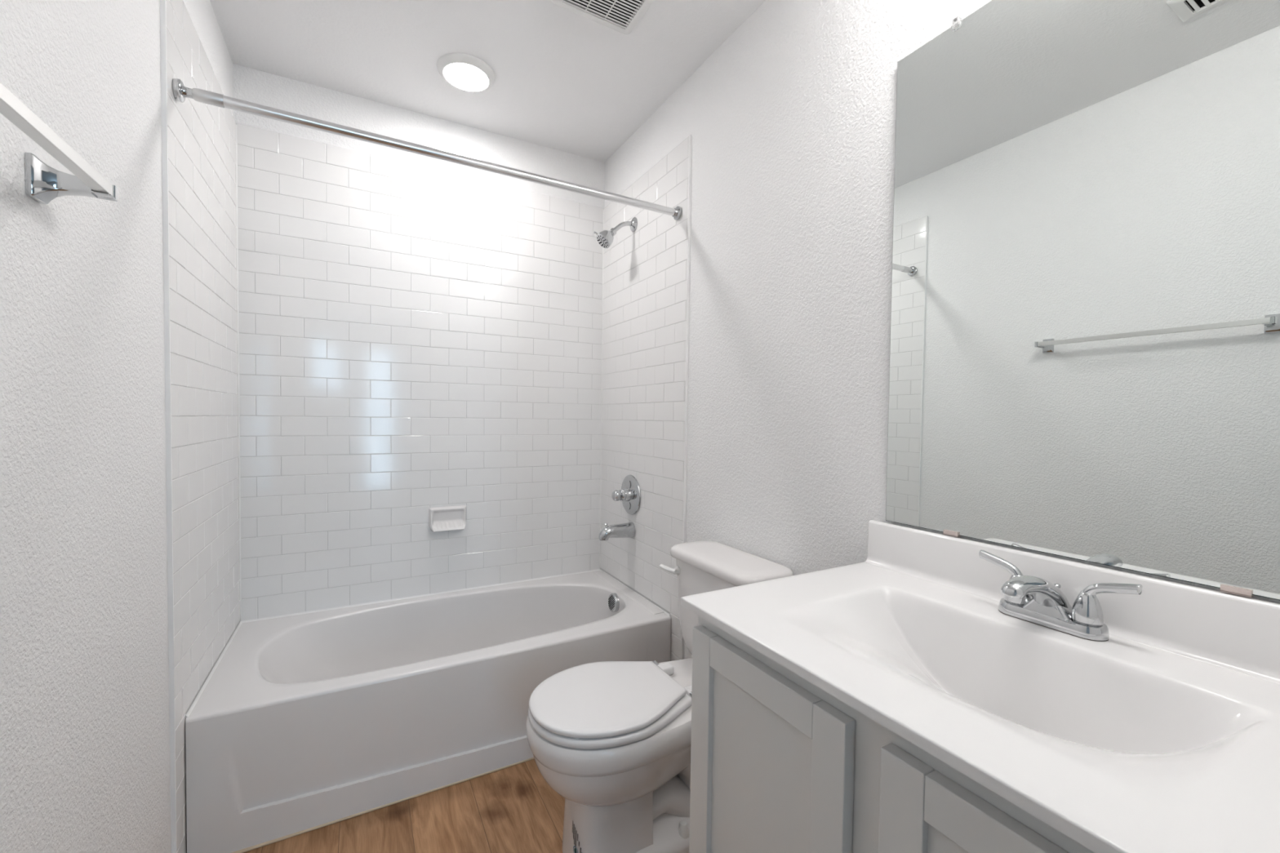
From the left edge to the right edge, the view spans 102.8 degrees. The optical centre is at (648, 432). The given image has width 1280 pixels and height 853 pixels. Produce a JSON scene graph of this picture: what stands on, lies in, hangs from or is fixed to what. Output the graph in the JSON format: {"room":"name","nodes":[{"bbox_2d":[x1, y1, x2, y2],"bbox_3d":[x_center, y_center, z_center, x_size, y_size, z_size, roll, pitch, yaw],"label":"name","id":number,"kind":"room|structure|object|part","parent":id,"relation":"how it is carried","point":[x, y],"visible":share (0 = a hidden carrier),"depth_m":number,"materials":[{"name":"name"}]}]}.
{"room":"bathroom","nodes":[
{"label":"bathroom","id":0,"kind":"room"},
{"bbox_2d":[0,0,239,852],"bbox_3d":[-1.009,-0.117,0.839,0.130,2.560,2.681,0,2,-29],"label":"wall","id":1,"kind":"structure","parent":0,"point":[85,721],"depth_m":0.96,"materials":[{"name":"white paint"}]},
{"bbox_2d":[0,82,117,204],"bbox_3d":[-0.698,-0.356,0.484,0.084,0.060,0.667,0,2,-29],"label":"towel bar","id":2,"kind":"object","parent":1,"relation":"attached to","point":[44,183],"visible":1,"depth_m":0.72,"materials":[{"name":"metal"}]},
{"bbox_3d":[-0.860,-0.366,0.752,0.064,0.060,0.040,0,2,-29],"label":"post","id":3,"kind":"part","parent":2,"relation":"part of","materials":[{"name":"silver metal"}]},
{"bbox_2d":[160,0,177,852],"bbox_3d":[-1.165,0.012,1.240,0.010,2.276,0.004,0,2,-29],"label":"trim","id":4,"kind":"structure","parent":1,"relation":"attached to","point":[162,2],"depth_m":1.24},
{"bbox_2d":[185,621,241,717],"bbox_3d":[-1.385,0.736,1.647,0.007,0.007,0.700,0,2,-29],"label":"trim","id":5,"kind":"structure","parent":1,"relation":"attached to","point":[214,668],"depth_m":1.56,"materials":[{"name":"paint"}]},
{"bbox_2d":[172,78,681,220],"bbox_3d":[-0.533,-0.859,1.644,1.494,0.052,0.052,0,2,-29],"label":"shower rod","id":6,"kind":"object","parent":1,"relation":"attached to","point":[180,91],"visible":1,"depth_m":1.51,"materials":[{"name":"metal"}]},
{"bbox_2d":[244,759,564,852],"bbox_3d":[0.416,1.250,-0.536,4.800,0.060,6.700,0,2,-29],"label":"floor","id":7,"kind":"structure","parent":0,"point":[513,809],"depth_m":1.50,"materials":[{"name":"brown wood"}]},
{"bbox_2d":[185,570,671,852],"bbox_3d":[-0.733,0.934,2.008,1.490,0.402,0.718,0,2,-29],"label":"bathtub","id":8,"kind":"object","parent":7,"relation":"on","point":[304,722],"visible":0.8,"depth_m":1.65,"materials":[{"name":"ceramic"}]},
{"bbox_2d":[231,757,534,852],"bbox_3d":[-0.564,1.143,1.708,1.486,0.006,0.022,0,2,-29],"label":"trim","id":9,"kind":"structure","parent":8,"relation":"attached to","point":[242,851],"depth_m":1.52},
{"bbox_2d":[525,540,793,852],"bbox_3d":[0.010,0.774,1.480,0.723,0.774,0.432,0,2,-29],"label":"toilet","id":10,"kind":"object","parent":7,"relation":"on","point":[612,739],"visible":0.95,"depth_m":1.35,"materials":[{"name":"ceramic"}]},
{"bbox_3d":[-0.119,0.721,1.405,0.411,0.019,0.356,0,2,-29],"label":"lid","id":11,"kind":"part","parent":10,"relation":"part of","materials":[{"name":"plastic"}]},
{"bbox_3d":[-0.116,0.744,1.409,0.424,0.021,0.364,0,2,-29],"label":"seat","id":12,"kind":"part","parent":10,"relation":"part of","materials":[{"name":"plastic"}]},
{"bbox_3d":[0.065,0.457,1.703,0.062,0.025,0.020,2,2,34],"label":"lever arm","id":13,"kind":"part","parent":10,"relation":"part of","materials":[{"name":"white plastic"}]},
{"bbox_3d":[0.089,0.460,1.695,0.024,0.031,0.031,0,2,-29],"label":"flush lever","id":14,"kind":"part","parent":10,"relation":"part of","materials":[{"name":"white plastic"}]},
{"bbox_3d":[0.247,0.589,1.607,0.172,0.330,0.400,0,2,-29],"label":"tank","id":15,"kind":"part","parent":10,"relation":"part of","materials":[{"name":"ceramic"}]},
{"bbox_3d":[0.245,0.406,1.600,0.194,0.040,0.432,0,2,-29],"label":"tank lid","id":16,"kind":"part","parent":10,"relation":"part of","materials":[{"name":"ceramic"}]},
{"bbox_2d":[688,615,1094,852],"bbox_3d":[0.506,0.766,0.786,0.548,0.838,0.795,0,2,-29],"label":"vanity cabinet","id":17,"kind":"object","parent":7,"relation":"on","point":[780,763],"visible":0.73,"depth_m":0.72,"materials":[{"name":"grey paint"}]},
{"bbox_3d":[0.179,0.721,0.839,0.009,0.587,0.251,0,2,-29],"label":"panel","id":18,"kind":"part","parent":17,"relation":"part of","materials":[{"name":"grey paint"}]},
{"bbox_3d":[0.179,0.404,0.828,0.020,0.052,0.242,0,2,-29],"label":"rail","id":19,"kind":"part","parent":17,"relation":"part of","materials":[{"name":"grey paint"}]},
{"bbox_3d":[0.175,0.721,0.837,0.020,0.687,0.354,0,2,-29],"label":"door","id":20,"kind":"part","parent":17,"relation":"part of","materials":[{"name":"grey paint"}]},
{"bbox_3d":[0.374,0.733,0.483,0.020,0.687,0.354,0,2,-29],"label":"door","id":21,"kind":"part","parent":17,"relation":"part of","materials":[{"name":"grey paint"}]},
{"bbox_3d":[0.378,0.733,0.486,0.009,0.587,0.251,0,2,-29],"label":"panel","id":22,"kind":"part","parent":17,"relation":"part of","materials":[{"name":"grey paint"}]},
{"bbox_2d":[680,520,1279,852],"bbox_3d":[0.506,0.365,0.770,0.563,0.273,0.816,0,2,-29],"label":"countertop","id":23,"kind":"structure","parent":17,"relation":"on","point":[1162,735],"depth_m":0.74,"materials":[{"name":"stone"}]},
{"bbox_2d":[978,550,1142,641],"bbox_3d":[0.643,0.279,0.851,0.170,0.100,0.229,0,2,-29],"label":"sink faucet","id":24,"kind":"object","parent":23,"relation":"on","point":[1049,607],"visible":1,"depth_m":0.83,"materials":[{"name":"grey metal"}]},
{"bbox_3d":[0.654,0.248,0.946,0.018,0.044,0.073,0,2,-29],"label":"lever","id":25,"kind":"part","parent":24,"relation":"part of","materials":[{"name":"silver metal"}]},
{"bbox_3d":[0.667,0.281,0.923,0.041,0.052,0.041,0,2,-29],"label":"handle","id":26,"kind":"part","parent":24,"relation":"part of","materials":[{"name":"silver metal"}]},
{"bbox_3d":[0.643,0.278,0.851,0.170,0.085,0.052,0,2,-29],"label":"spout","id":27,"kind":"part","parent":24,"relation":"part of","materials":[{"name":"silver metal"}]},
{"bbox_3d":[0.692,0.318,0.879,0.055,0.020,0.157,0,2,-29],"label":"plate","id":28,"kind":"part","parent":24,"relation":"part of","materials":[{"name":"silver metal"}]},
{"bbox_3d":[0.709,0.287,0.888,0.011,0.048,0.011,0,2,-29],"label":"pop rod","id":29,"kind":"part","parent":24,"relation":"part of","materials":[{"name":"silver metal"}]},
{"bbox_3d":[0.717,0.284,0.834,0.041,0.052,0.041,0,2,-29],"label":"handle","id":30,"kind":"part","parent":24,"relation":"part of","materials":[{"name":"silver metal"}]},
{"bbox_3d":[0.731,0.253,0.810,0.018,0.044,0.073,0,2,-29],"label":"lever","id":31,"kind":"part","parent":24,"relation":"part of","materials":[{"name":"silver metal"}]},
{"bbox_3d":[0.378,0.416,0.475,0.020,0.052,0.242,0,2,-29],"label":"rail","id":32,"kind":"part","parent":17,"relation":"part of","materials":[{"name":"grey paint"}]},
{"bbox_2d":[232,63,604,621],"bbox_3d":[-0.927,-0.157,2.348,1.752,2.560,0.130,0,2,-29],"label":"wall","id":33,"kind":"structure","parent":0,"point":[418,333],"depth_m":2.20,"materials":[{"name":"white tile"}]},
{"bbox_2d":[235,124,241,621],"bbox_3d":[-1.545,-0.207,1.924,0.004,1.872,0.004,0,2,-29],"label":"trim","id":34,"kind":"structure","parent":33,"relation":"attached to","point":[236,125],"depth_m":1.92,"materials":[{"name":"paint"}]},
{"bbox_2d":[240,568,599,622],"bbox_3d":[-0.906,0.724,2.315,1.494,0.007,0.007,0,2,-29],"label":"trim","id":35,"kind":"structure","parent":33,"relation":"attached to","point":[490,585],"depth_m":2.23,"materials":[{"name":"paint"}]},
{"bbox_2d":[428,505,466,532],"bbox_3d":[-0.894,0.391,2.283,0.159,0.109,0.050,0,2,-29],"label":"soap dish","id":36,"kind":"object","parent":33,"relation":"attached to","point":[449,517],"visible":1,"depth_m":2.29,"materials":[{"name":"ceramic"}]},
{"bbox_2d":[599,209,604,568],"bbox_3d":[-0.245,-0.211,2.656,0.004,1.872,0.004,0,2,-29],"label":"trim","id":37,"kind":"structure","parent":33,"relation":"attached to","point":[603,210],"depth_m":2.65,"materials":[{"name":"paint"}]},
{"bbox_2d":[209,0,764,162],"bbox_3d":[-0.300,-1.395,1.234,1.800,0.127,2.652,0,2,-29],"label":"ceiling","id":38,"kind":"structure","parent":0,"point":[566,81],"depth_m":1.84,"materials":[{"name":"white paint"}]},
{"bbox_2d":[436,52,494,91],"bbox_3d":[-0.692,-1.355,1.940,0.208,0.028,0.208,0,2,-29],"label":"recessed light","id":39,"kind":"object","parent":38,"relation":"in","point":[465,72],"visible":1,"depth_m":1.91,"materials":[{"name":"white plastic"}]},
{"bbox_2d":[551,0,653,34],"bbox_3d":[-0.121,-1.341,1.547,0.278,0.021,0.274,0,2,-29],"label":"ceiling vent","id":40,"kind":"object","parent":38,"relation":"in","point":[622,16],"visible":1,"depth_m":1.62,"materials":[{"name":"white plastic"}]},
{"bbox_2d":[600,0,1279,661],"bbox_3d":[0.405,-0.120,1.635,0.130,2.560,2.681,0,2,-29],"label":"wall","id":41,"kind":"structure","parent":0,"point":[790,122],"depth_m":1.60,"materials":[{"name":"white paint"}]},
{"bbox_2d":[593,217,637,248],"bbox_3d":[-0.151,-0.899,2.285,0.198,0.163,0.074,0,2,-29],"label":"fitting","id":42,"kind":"object","parent":41,"relation":"attached to","point":[605,238],"visible":1,"depth_m":2.27,"materials":[{"name":"silver metal"}]},
{"bbox_3d":[-0.116,-0.924,2.308,0.110,0.069,0.020,0,2,-29],"label":"shower arm","id":43,"kind":"part","parent":42,"relation":"part of","materials":[{"name":"silver metal"}]},
{"bbox_2d":[598,522,635,540],"bbox_3d":[-0.148,0.450,2.321,0.168,0.077,0.072,0,2,-29],"label":"tub spout","id":44,"kind":"object","parent":41,"relation":"attached to","point":[627,530],"visible":1,"depth_m":2.30,"materials":[{"name":"silver metal"}]},
{"bbox_2d":[611,475,640,515],"bbox_3d":[-0.121,0.290,2.344,0.095,0.185,0.185,0,2,-29],"label":"shower valve","id":45,"kind":"object","parent":41,"relation":"attached to","point":[629,494],"visible":1,"depth_m":2.32,"materials":[{"name":"silver metal"}]},
{"bbox_3d":[-0.143,0.290,2.332,0.045,0.052,0.052,0,2,-29],"label":"knob","id":46,"kind":"part","parent":45,"relation":"part of","materials":[{"name":"silver metal"}]},
{"bbox_2d":[599,568,670,616],"bbox_3d":[-0.087,0.733,2.377,0.007,0.007,0.700,0,2,-29],"label":"trim","id":47,"kind":"structure","parent":41,"relation":"attached to","point":[600,570],"depth_m":2.30,"materials":[{"name":"paint"}]},
{"bbox_2d":[681,135,691,659],"bbox_3d":[0.144,0.009,1.977,0.010,2.276,0.004,0,2,-29],"label":"trim","id":48,"kind":"structure","parent":41,"relation":"attached to","point":[690,136],"depth_m":1.97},
{"bbox_2d":[864,520,1279,684],"bbox_3d":[0.737,0.284,0.898,0.034,0.112,0.814,0,2,-29],"label":"backsplash","id":49,"kind":"structure","parent":41,"relation":"attached to","point":[1238,633],"depth_m":0.82,"materials":[{"name":"stone"}]},
{"bbox_2d":[885,0,1279,600],"bbox_3d":[0.754,-0.320,0.887,0.014,1.092,0.734,0,2,-29],"label":"wall mirror","id":50,"kind":"object","parent":41,"relation":"attached to","point":[1085,342],"visible":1,"depth_m":0.87,"materials":[{"name":"silver mirror"}]}
]}

